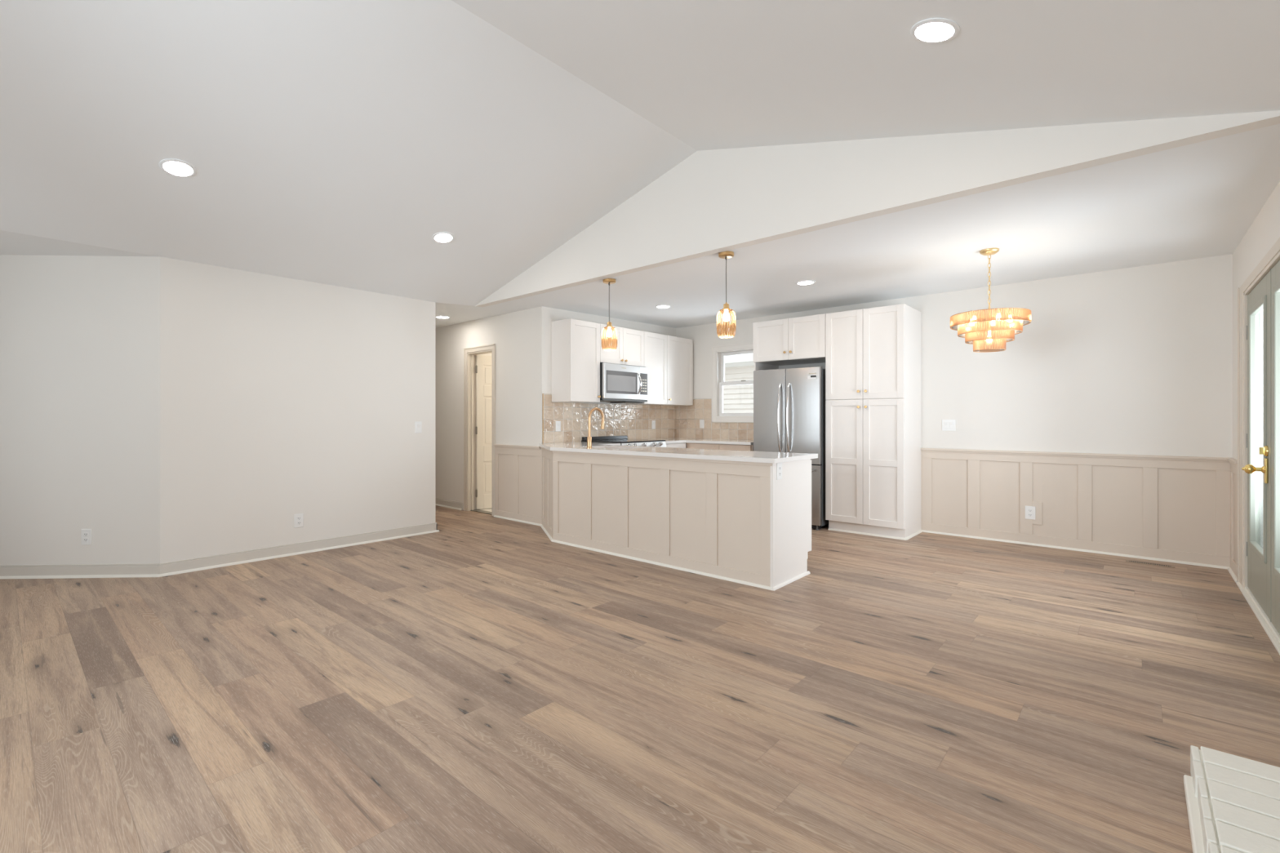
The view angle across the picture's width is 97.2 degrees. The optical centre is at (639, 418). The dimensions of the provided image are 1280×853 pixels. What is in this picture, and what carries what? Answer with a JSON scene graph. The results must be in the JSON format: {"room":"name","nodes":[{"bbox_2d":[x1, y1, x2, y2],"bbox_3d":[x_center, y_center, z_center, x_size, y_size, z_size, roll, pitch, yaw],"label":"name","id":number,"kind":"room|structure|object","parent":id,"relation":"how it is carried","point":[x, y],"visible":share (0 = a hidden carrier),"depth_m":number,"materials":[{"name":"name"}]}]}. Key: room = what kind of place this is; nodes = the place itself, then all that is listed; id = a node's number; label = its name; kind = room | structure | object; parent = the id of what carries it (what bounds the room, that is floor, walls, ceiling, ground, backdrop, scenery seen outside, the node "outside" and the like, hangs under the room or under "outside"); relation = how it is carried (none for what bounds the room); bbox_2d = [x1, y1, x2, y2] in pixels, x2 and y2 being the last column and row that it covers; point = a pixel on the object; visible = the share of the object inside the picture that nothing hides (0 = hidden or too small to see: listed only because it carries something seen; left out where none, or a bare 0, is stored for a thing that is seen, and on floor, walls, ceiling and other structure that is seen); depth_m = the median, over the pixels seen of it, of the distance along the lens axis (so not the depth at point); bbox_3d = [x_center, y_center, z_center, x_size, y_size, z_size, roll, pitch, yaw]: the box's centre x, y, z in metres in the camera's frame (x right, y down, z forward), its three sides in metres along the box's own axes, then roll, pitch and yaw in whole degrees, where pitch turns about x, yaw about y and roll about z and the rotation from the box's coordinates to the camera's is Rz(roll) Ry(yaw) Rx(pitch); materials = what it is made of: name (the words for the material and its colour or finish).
{"room":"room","nodes":[
{"label":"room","id":0,"kind":"room"},
{"bbox_2d":[0,254,159,564],"bbox_3d":[-4.670,-0.130,4.204,2.200,2.600,0.120,0,0,-3],"label":"wall","id":1,"kind":"structure","parent":0,"point":[80,335],"depth_m":4.17,"materials":[{"name":"white paint"}]},
{"bbox_2d":[0,563,159,578],"bbox_3d":[-4.635,1.122,4.130,2.162,0.096,0.029,0,0,-3],"label":"baseboard","id":2,"kind":"structure","parent":1,"relation":"attached to","point":[132,570],"depth_m":4.15,"materials":[{"name":"paint"}]},
{"bbox_2d":[80,528,91,545],"bbox_3d":[-4.089,0.874,4.165,0.072,0.116,0.008,0,0,-3],"label":"wall outlet","id":3,"kind":"object","parent":1,"relation":"attached to","point":[86,534],"visible":1,"depth_m":4.16,"materials":[{"name":"white plastic"}]},
{"bbox_2d":[83,532,88,536],"bbox_3d":[-4.089,0.854,4.162,0.034,0.028,0.002,0,0,-3],"label":"receptacle","id":4,"kind":"object","parent":3,"relation":"attached to","point":[85,534],"depth_m":4.16,"materials":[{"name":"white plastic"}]},
{"bbox_2d":[83,537,88,542],"bbox_3d":[-4.089,0.894,4.162,0.034,0.028,0.002,0,0,-3],"label":"receptacle","id":5,"kind":"object","parent":3,"relation":"attached to","point":[85,540],"depth_m":4.16,"materials":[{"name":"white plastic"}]},
{"bbox_2d":[160,257,435,563],"bbox_3d":[-4.177,-0.130,6.190,3.552,2.600,2.196,0,0,41],"label":"wall","id":6,"kind":"structure","parent":0,"point":[281,397],"depth_m":4.82,"materials":[{"name":"white paint"}]},
{"bbox_2d":[158,522,439,577],"bbox_3d":[-2.828,1.122,5.013,0.029,0.096,2.234,0,0,41],"label":"baseboard","id":7,"kind":"structure","parent":6,"relation":"attached to","point":[180,566],"depth_m":4.80,"materials":[{"name":"paint"}]},
{"bbox_2d":[293,513,303,528],"bbox_3d":[-2.954,0.882,4.885,0.008,0.116,0.072,0,0,41],"label":"wall outlet","id":8,"kind":"object","parent":6,"relation":"attached to","point":[298,518],"visible":1,"depth_m":4.88,"materials":[{"name":"white plastic"}]},
{"bbox_2d":[414,422,422,433],"bbox_3d":[-2.238,0.087,5.697,0.012,0.116,0.072,0,0,41],"label":"light switch","id":9,"kind":"object","parent":6,"relation":"attached to","point":[418,425],"visible":1,"depth_m":5.69,"materials":[{"name":"white plastic"}]},
{"bbox_2d":[479,353,491,355],"bbox_3d":[-1.498,-0.130,8.232,0.120,2.600,2.286,0,0,41],"label":"wall","id":10,"kind":"structure","parent":0,"point":[486,354],"depth_m":7.53,"materials":[{"name":"white paint"}]},
{"bbox_2d":[435,306,550,510],"bbox_3d":[-2.582,-0.180,7.583,4.110,2.700,0.120,0,0,41],"label":"wall","id":11,"kind":"structure","parent":0,"point":[522,339],"depth_m":6.69,"materials":[{"name":"white paint"}]},
{"bbox_2d":[435,497,462,510],"bbox_3d":[-3.226,1.122,8.050,2.525,0.096,0.029,0,0,41],"label":"baseboard","id":12,"kind":"structure","parent":11,"relation":"attached to","point":[439,502],"depth_m":7.41,"materials":[{"name":"paint"}]},
{"bbox_2d":[463,343,495,516],"bbox_3d":[-1.944,0.137,7.013,0.674,2.067,0.143,0,0,41],"label":"door frame","id":13,"kind":"structure","parent":11,"relation":"attached to","point":[469,353],"depth_m":7.16,"materials":[{"name":"paint"}]},
{"bbox_2d":[475,355,491,509],"bbox_3d":[-1.873,0.172,7.332,0.531,1.973,0.097,0,0,-37],"label":"door","id":14,"kind":"structure","parent":11,"relation":"in","point":[483,362],"depth_m":7.25,"materials":[{"name":"beige paint"}]},
{"bbox_2d":[493,444,542,525],"bbox_3d":[-1.401,0.737,6.445,0.895,0.867,0.034,0,0,41],"label":"wainscot","id":15,"kind":"structure","parent":11,"relation":"attached to","point":[517,468],"depth_m":6.43,"materials":[{"name":"beige paint"}]},
{"bbox_2d":[550,307,675,443],"bbox_3d":[-0.289,-0.180,7.169,0.120,2.700,2.286,0,0,41],"label":"wall","id":16,"kind":"structure","parent":0,"point":[556,314],"depth_m":6.89,"materials":[{"name":"white paint"}]},
{"bbox_2d":[551,318,600,402],"bbox_3d":[-0.709,-0.635,6.336,0.350,0.894,0.446,0,0,41],"label":"upper cabinet","id":17,"kind":"object","parent":16,"relation":"attached to","point":[575,344],"visible":1,"depth_m":6.21,"materials":[{"name":"white paint"}]},
{"bbox_2d":[542,393,675,443],"bbox_3d":[-0.279,-0.004,7.080,0.008,0.546,2.385,0,0,41],"label":"backsplash","id":18,"kind":"structure","parent":16,"relation":"attached to","point":[632,421],"depth_m":6.93,"materials":[{"name":"tile"}]},
{"bbox_2d":[555,421,560,431],"bbox_3d":[-0.919,0.084,6.340,0.012,0.116,0.072,0,0,41],"label":"light switch","id":19,"kind":"object","parent":18,"relation":"attached to","point":[557,423],"visible":1,"depth_m":6.34,"materials":[{"name":"white plastic"}]},
{"bbox_2d":[651,420,655,429],"bbox_3d":[0.186,0.080,7.598,0.012,0.116,0.072,0,0,41],"label":"light switch","id":20,"kind":"object","parent":18,"relation":"attached to","point":[653,422],"visible":1,"depth_m":7.59,"materials":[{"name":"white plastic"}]},
{"bbox_2d":[600,323,644,366],"bbox_3d":[-0.309,-0.863,6.790,0.350,0.442,0.763,0,0,41],"label":"upper cabinet","id":21,"kind":"object","parent":16,"relation":"attached to","point":[629,350],"visible":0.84,"depth_m":6.71,"materials":[{"name":"white paint"}]},
{"bbox_2d":[600,362,647,403],"bbox_3d":[-0.269,-0.416,6.751,0.438,0.448,0.754,0,0,41],"label":"microwave","id":22,"kind":"object","parent":21,"relation":"attached to","point":[619,383],"visible":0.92,"depth_m":6.61,"materials":[{"name":"silver metal"}]},
{"bbox_2d":[625,331,666,404],"bbox_3d":[0.093,-0.635,7.248,0.350,0.901,0.454,0,0,41],"label":"upper cabinet","id":23,"kind":"object","parent":16,"relation":"attached to","point":[655,344],"visible":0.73,"depth_m":7.17,"materials":[{"name":"white paint"}]},
{"bbox_2d":[658,335,693,405],"bbox_3d":[0.431,-0.636,7.632,0.350,0.904,0.566,0,0,41],"label":"upper cabinet","id":24,"kind":"object","parent":16,"relation":"attached to","point":[679,350],"visible":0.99,"depth_m":7.54,"materials":[{"name":"white paint"}]},
{"bbox_2d":[0,505,1279,852],"bbox_3d":[-1.831,1.227,4.343,9.915,0.126,8.807,0,0,41],"label":"floor","id":25,"kind":"structure","parent":0,"point":[482,682],"depth_m":2.33,"materials":[{"name":"brown wood"}]},
{"bbox_2d":[470,509,491,515],"bbox_3d":[-1.926,1.165,7.033,0.518,0.010,0.100,0,0,41],"label":"threshold","id":26,"kind":"object","parent":25,"relation":"on","point":[473,510],"visible":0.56,"depth_m":7.06,"materials":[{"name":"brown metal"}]},
{"bbox_2d":[581,435,666,447],"bbox_3d":[-0.160,0.692,6.656,0.731,0.957,0.772,0,0,41],"label":"range","id":27,"kind":"object","parent":25,"relation":"on","point":[623,440],"visible":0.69,"depth_m":6.60,"materials":[{"name":"silver metal"}]},
{"bbox_2d":[581,438,665,443],"bbox_3d":[-0.190,0.261,6.683,0.650,0.016,0.772,0,0,41],"label":"cooktop","id":28,"kind":"object","parent":27,"relation":"in","point":[593,440],"depth_m":6.60,"materials":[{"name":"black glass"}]},
{"bbox_2d":[540,447,811,591],"bbox_3d":[-0.009,0.736,5.077,3.024,0.868,0.658,0,0,41],"label":"base cabinet","id":29,"kind":"object","parent":25,"relation":"on","point":[726,520],"visible":0.89,"depth_m":4.35,"materials":[{"name":"white paint"}]},
{"bbox_2d":[539,441,817,463],"bbox_3d":[0.109,0.286,5.211,3.046,0.032,1.040,0,0,41],"label":"countertop","id":30,"kind":"structure","parent":29,"relation":"on","point":[577,446],"depth_m":4.61,"materials":[{"name":"white stone"}]},
{"bbox_2d":[586,407,604,448],"bbox_3d":[-0.424,0.083,5.265,0.083,0.375,0.215,0,0,41],"label":"kitchen faucet","id":31,"kind":"object","parent":30,"relation":"on","point":[588,437],"visible":1,"depth_m":5.19,"materials":[{"name":"gold metal"}]},
{"bbox_2d":[776,462,782,479],"bbox_3d":[0.969,0.364,3.918,0.008,0.116,0.072,0,0,41],"label":"wall outlet","id":32,"kind":"object","parent":29,"relation":"attached to","point":[779,465],"visible":0.95,"depth_m":3.91,"materials":[{"name":"white plastic"}]},
{"bbox_2d":[666,442,686,448],"bbox_3d":[0.411,0.736,7.371,0.664,0.868,1.044,0,0,41],"label":"base cabinet","id":33,"kind":"object","parent":25,"relation":"on","point":[670,445],"visible":0.08,"depth_m":6.98,"materials":[{"name":"white paint"}]},
{"bbox_2d":[654,437,753,444],"bbox_3d":[0.754,0.286,7.067,1.563,0.032,1.044,0,0,41],"label":"countertop","id":34,"kind":"structure","parent":33,"relation":"on","point":[676,440],"depth_m":6.97,"materials":[{"name":"white stone"}]},
{"bbox_2d":[686,442,753,451],"bbox_3d":[1.121,0.736,7.018,0.942,0.868,0.648,0,0,41],"label":"base cabinet","id":35,"kind":"object","parent":25,"relation":"on","point":[695,446],"visible":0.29,"depth_m":6.76,"materials":[{"name":"white wood"}]},
{"bbox_2d":[753,366,828,530],"bbox_3d":[1.768,0.312,6.359,0.784,1.716,0.728,0,0,41],"label":"refrigerator","id":36,"kind":"object","parent":25,"relation":"on","point":[789,403],"visible":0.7,"depth_m":6.05,"materials":[{"name":"silver metal"}]},
{"bbox_2d":[825,303,922,540],"bbox_3d":[2.434,0.032,5.880,0.797,2.277,0.621,0,0,41],"label":"pantry cabinet","id":37,"kind":"object","parent":25,"relation":"on","point":[873,355],"visible":1,"depth_m":5.66,"materials":[{"name":"white paint"}]},
{"bbox_2d":[1125,560,1175,568],"bbox_3d":[4.104,1.168,4.541,0.294,0.004,0.070,0,0,41],"label":"floor vent","id":38,"kind":"object","parent":25,"relation":"in","point":[1126,561],"visible":1,"depth_m":4.54,"materials":[{"name":"beige metal"}]},
{"bbox_2d":[1183,745,1279,852],"bbox_3d":[1.361,1.119,1.034,0.449,0.102,1.850,0,0,41],"label":"brick hearth","id":39,"kind":"object","parent":25,"relation":"on","point":[1233,802],"visible":1,"depth_m":1.58,"materials":[{"name":"white brick"}]},
{"bbox_2d":[1235,582,1279,655],"bbox_3d":[3.622,1.154,3.184,0.172,0.032,1.985,0,0,41],"label":"threshold","id":40,"kind":"object","parent":25,"relation":"on","point":[1272,633],"visible":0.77,"depth_m":3.26,"materials":[{"name":"beige paint"}]},
{"bbox_2d":[0,0,1279,328],"bbox_3d":[-1.774,-1.627,4.340,9.805,0.906,8.777,0,0,41],"label":"ceiling","id":41,"kind":"structure","parent":0,"point":[329,142],"depth_m":3.16,"materials":[{"name":"white paint"}]},
{"bbox_2d":[159,158,196,177],"bbox_3d":[-2.761,-1.497,3.372,0.171,0.049,0.176,0,0,41],"label":"recessed light","id":42,"kind":"object","parent":41,"relation":"in","point":[175,167],"visible":1,"depth_m":3.37,"materials":[{"name":"white paint"}]},
{"bbox_2d":[163,161,192,175],"bbox_3d":[-2.760,-1.497,3.372,0.136,0.039,0.139,0,0,41],"label":"diffuser","id":43,"kind":"object","parent":42,"relation":"attached to","point":[173,168],"depth_m":3.37,"materials":[{"name":"white plastic"}]},
{"bbox_2d":[435,315,449,318],"bbox_3d":[-2.373,-1.220,6.778,0.176,0.010,0.176,0,0,41],"label":"recessed light","id":44,"kind":"object","parent":41,"relation":"in","point":[437,317],"visible":0.94,"depth_m":6.76,"materials":[{"name":"white paint"}]},
{"bbox_2d":[431,231,454,243],"bbox_3d":[-1.625,-1.497,4.663,0.171,0.049,0.176,0,0,41],"label":"recessed light","id":45,"kind":"object","parent":41,"relation":"in","point":[442,237],"visible":1,"depth_m":4.66,"materials":[{"name":"white paint"}]},
{"bbox_2d":[434,233,452,242],"bbox_3d":[-1.625,-1.497,4.663,0.136,0.039,0.139,0,0,41],"label":"diffuser","id":46,"kind":"object","parent":45,"relation":"attached to","point":[438,237],"depth_m":4.66,"materials":[{"name":"white plastic"}]},
{"bbox_2d":[601,278,617,351],"bbox_3d":[-0.270,-0.913,4.970,0.143,0.624,0.143,0,0,41],"label":"pendant light","id":47,"kind":"object","parent":41,"relation":"hanging from","point":[608,281],"visible":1,"depth_m":4.96,"materials":[{"name":"gold metal"}]},
{"bbox_2d":[606,320,612,327],"bbox_3d":[-0.270,-0.834,4.970,0.054,0.052,0.054,0,0,41],"label":"socket","id":48,"kind":"object","parent":47,"relation":"attached to","point":[609,324],"depth_m":4.95,"materials":[{"name":"gold metal"}]},
{"bbox_2d":[655,305,671,308],"bbox_3d":[0.258,-1.248,6.283,0.176,0.010,0.176,0,0,41],"label":"recessed light","id":49,"kind":"object","parent":41,"relation":"in","point":[657,306],"visible":1,"depth_m":6.27,"materials":[{"name":"white paint"}]},
{"bbox_2d":[716,250,736,338],"bbox_3d":[0.638,-0.913,4.172,0.143,0.624,0.143,0,0,41],"label":"pendant light","id":50,"kind":"object","parent":41,"relation":"hanging from","point":[725,255],"visible":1,"depth_m":4.16,"materials":[{"name":"gold metal"}]},
{"bbox_2d":[722,302,729,310],"bbox_3d":[0.638,-0.834,4.172,0.054,0.052,0.054,0,0,41],"label":"socket","id":51,"kind":"object","parent":50,"relation":"attached to","point":[726,306],"depth_m":4.15,"materials":[{"name":"gold metal"}]},
{"bbox_2d":[795,280,815,284],"bbox_3d":[1.521,-1.248,5.178,0.176,0.010,0.176,0,0,41],"label":"recessed light","id":52,"kind":"object","parent":41,"relation":"in","point":[806,282],"visible":1,"depth_m":5.17,"materials":[{"name":"white paint"}]},
{"bbox_2d":[797,281,813,284],"bbox_3d":[1.521,-1.249,5.178,0.139,0.007,0.139,0,0,41],"label":"diffuser","id":53,"kind":"object","parent":52,"relation":"attached to","point":[798,282],"depth_m":5.18,"materials":[{"name":"white plastic"}]},
{"bbox_2d":[910,17,959,43],"bbox_3d":[1.143,-1.502,2.187,0.171,0.049,0.176,0,0,41],"label":"recessed light","id":54,"kind":"object","parent":41,"relation":"in","point":[932,30],"visible":1,"depth_m":2.18,"materials":[{"name":"white paint"}]},
{"bbox_2d":[915,22,954,41],"bbox_3d":[1.142,-1.502,2.187,0.136,0.039,0.139,0,0,41],"label":"diffuser","id":55,"kind":"object","parent":54,"relation":"attached to","point":[924,31],"depth_m":2.18,"materials":[{"name":"white plastic"}]},
{"bbox_2d":[950,247,1031,352],"bbox_3d":[2.593,-0.878,4.186,0.511,0.748,0.511,0,0,37],"label":"chandelier","id":56,"kind":"object","parent":41,"relation":"hanging from","point":[1022,320],"visible":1,"depth_m":4.17,"materials":[{"name":"gold glass"}]},
{"bbox_2d":[475,110,1279,306],"bbox_3d":[0.480,-1.611,4.178,5.950,0.779,0.090,0,0,41],"label":"wall","id":57,"kind":"structure","parent":0,"point":[712,202],"depth_m":3.57,"materials":[{"name":"white paint"}]},
{"bbox_2d":[675,253,1232,457],"bbox_3d":[2.008,-0.180,6.765,7.285,2.700,0.140,0,0,41],"label":"wall","id":58,"kind":"structure","parent":0,"point":[1138,360],"depth_m":4.99,"materials":[{"name":"white paint"}]},
{"bbox_2d":[675,398,753,439],"bbox_3d":[1.099,0.000,7.464,1.569,0.540,0.006,0,0,41],"label":"backsplash","id":59,"kind":"structure","parent":58,"relation":"attached to","point":[687,417],"depth_m":7.65,"materials":[{"name":"tile"}]},
{"bbox_2d":[699,419,704,428],"bbox_3d":[0.841,0.070,7.678,0.072,0.116,0.012,0,0,41],"label":"light switch","id":60,"kind":"object","parent":59,"relation":"attached to","point":[701,421],"visible":1,"depth_m":7.67,"materials":[{"name":"white plastic"}]},
{"bbox_2d":[711,342,753,422],"bbox_3d":[1.351,-0.459,7.320,0.911,1.014,0.154,0,0,41],"label":"window","id":61,"kind":"structure","parent":58,"relation":"in","point":[718,353],"depth_m":7.52,"materials":[{"name":"white plastic"}]},
{"bbox_2d":[752,313,825,370],"bbox_3d":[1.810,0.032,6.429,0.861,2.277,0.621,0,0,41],"label":"upper cabinet","id":62,"kind":"object","parent":58,"relation":"attached to","point":[798,340],"visible":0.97,"depth_m":6.23,"materials":[{"name":"white paint"}]},
{"bbox_2d":[942,419,955,431],"bbox_3d":[3.115,0.065,5.691,0.125,0.116,0.012,0,0,41],"label":"light switch","id":63,"kind":"object","parent":58,"relation":"attached to","point":[947,424],"visible":1,"depth_m":5.69,"materials":[{"name":"white plastic"}]},
{"bbox_2d":[920,448,1230,568],"bbox_3d":[3.757,0.737,5.113,2.237,0.867,0.036,0,0,41],"label":"wainscot","id":64,"kind":"structure","parent":58,"relation":"attached to","point":[1170,508],"depth_m":4.96,"materials":[{"name":"beige paint"}]},
{"bbox_2d":[1025,506,1035,519],"bbox_3d":[3.619,0.872,5.231,0.080,0.122,0.008,0,0,41],"label":"wall outlet","id":65,"kind":"object","parent":64,"relation":"attached to","point":[1029,510],"visible":1,"depth_m":5.23,"materials":[{"name":"white plastic"}]},
{"bbox_2d":[1232,181,1279,459],"bbox_3d":[1.843,-0.180,1.135,0.140,2.700,8.537,0,0,41],"label":"wall","id":66,"kind":"structure","parent":0,"point":[1264,232],"depth_m":3.73,"materials":[{"name":"white paint"}]},
{"bbox_2d":[1226,457,1237,582],"bbox_3d":[4.426,0.737,4.204,0.036,0.867,0.488,0,0,41],"label":"wainscot","id":67,"kind":"structure","parent":66,"relation":"attached to","point":[1233,570],"depth_m":4.27,"materials":[{"name":"beige paint"}]},
{"bbox_2d":[1241,271,1270,619],"bbox_3d":[3.806,0.149,3.516,0.147,1.969,0.918,0,0,41],"label":"door","id":68,"kind":"structure","parent":66,"relation":"in","point":[1257,468],"depth_m":3.55,"materials":[{"name":"green paint"}]},
{"bbox_2d":[1237,237,1279,588],"bbox_3d":[3.622,0.122,3.175,0.162,2.095,2.112,0,0,41],"label":"door frame","id":69,"kind":"structure","parent":66,"relation":"attached to","point":[1272,257],"depth_m":3.86,"materials":[{"name":"paint"}]},
{"bbox_2d":[1270,260,1279,634],"bbox_3d":[3.254,0.149,2.818,0.054,1.969,0.865,0,0,41],"label":"door","id":70,"kind":"structure","parent":66,"relation":"in","point":[1275,271],"depth_m":3.03,"materials":[{"name":"green paint"}]},
{"label":"outside","id":71,"kind":"structure","parent":0,"visible":0},
{"bbox_3d":[5.281,1.520,6.009,28.000,0.100,32.000,0,0,41],"label":"patio","id":72,"kind":"object","parent":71,"visible":0},
{"bbox_2d":[723,353,754,413],"bbox_3d":[2.994,-0.510,12.040,12.200,3.960,3.960,0,0,41],"label":"house","id":73,"kind":"structure","parent":72,"relation":"on","point":[736,398],"depth_m":10.89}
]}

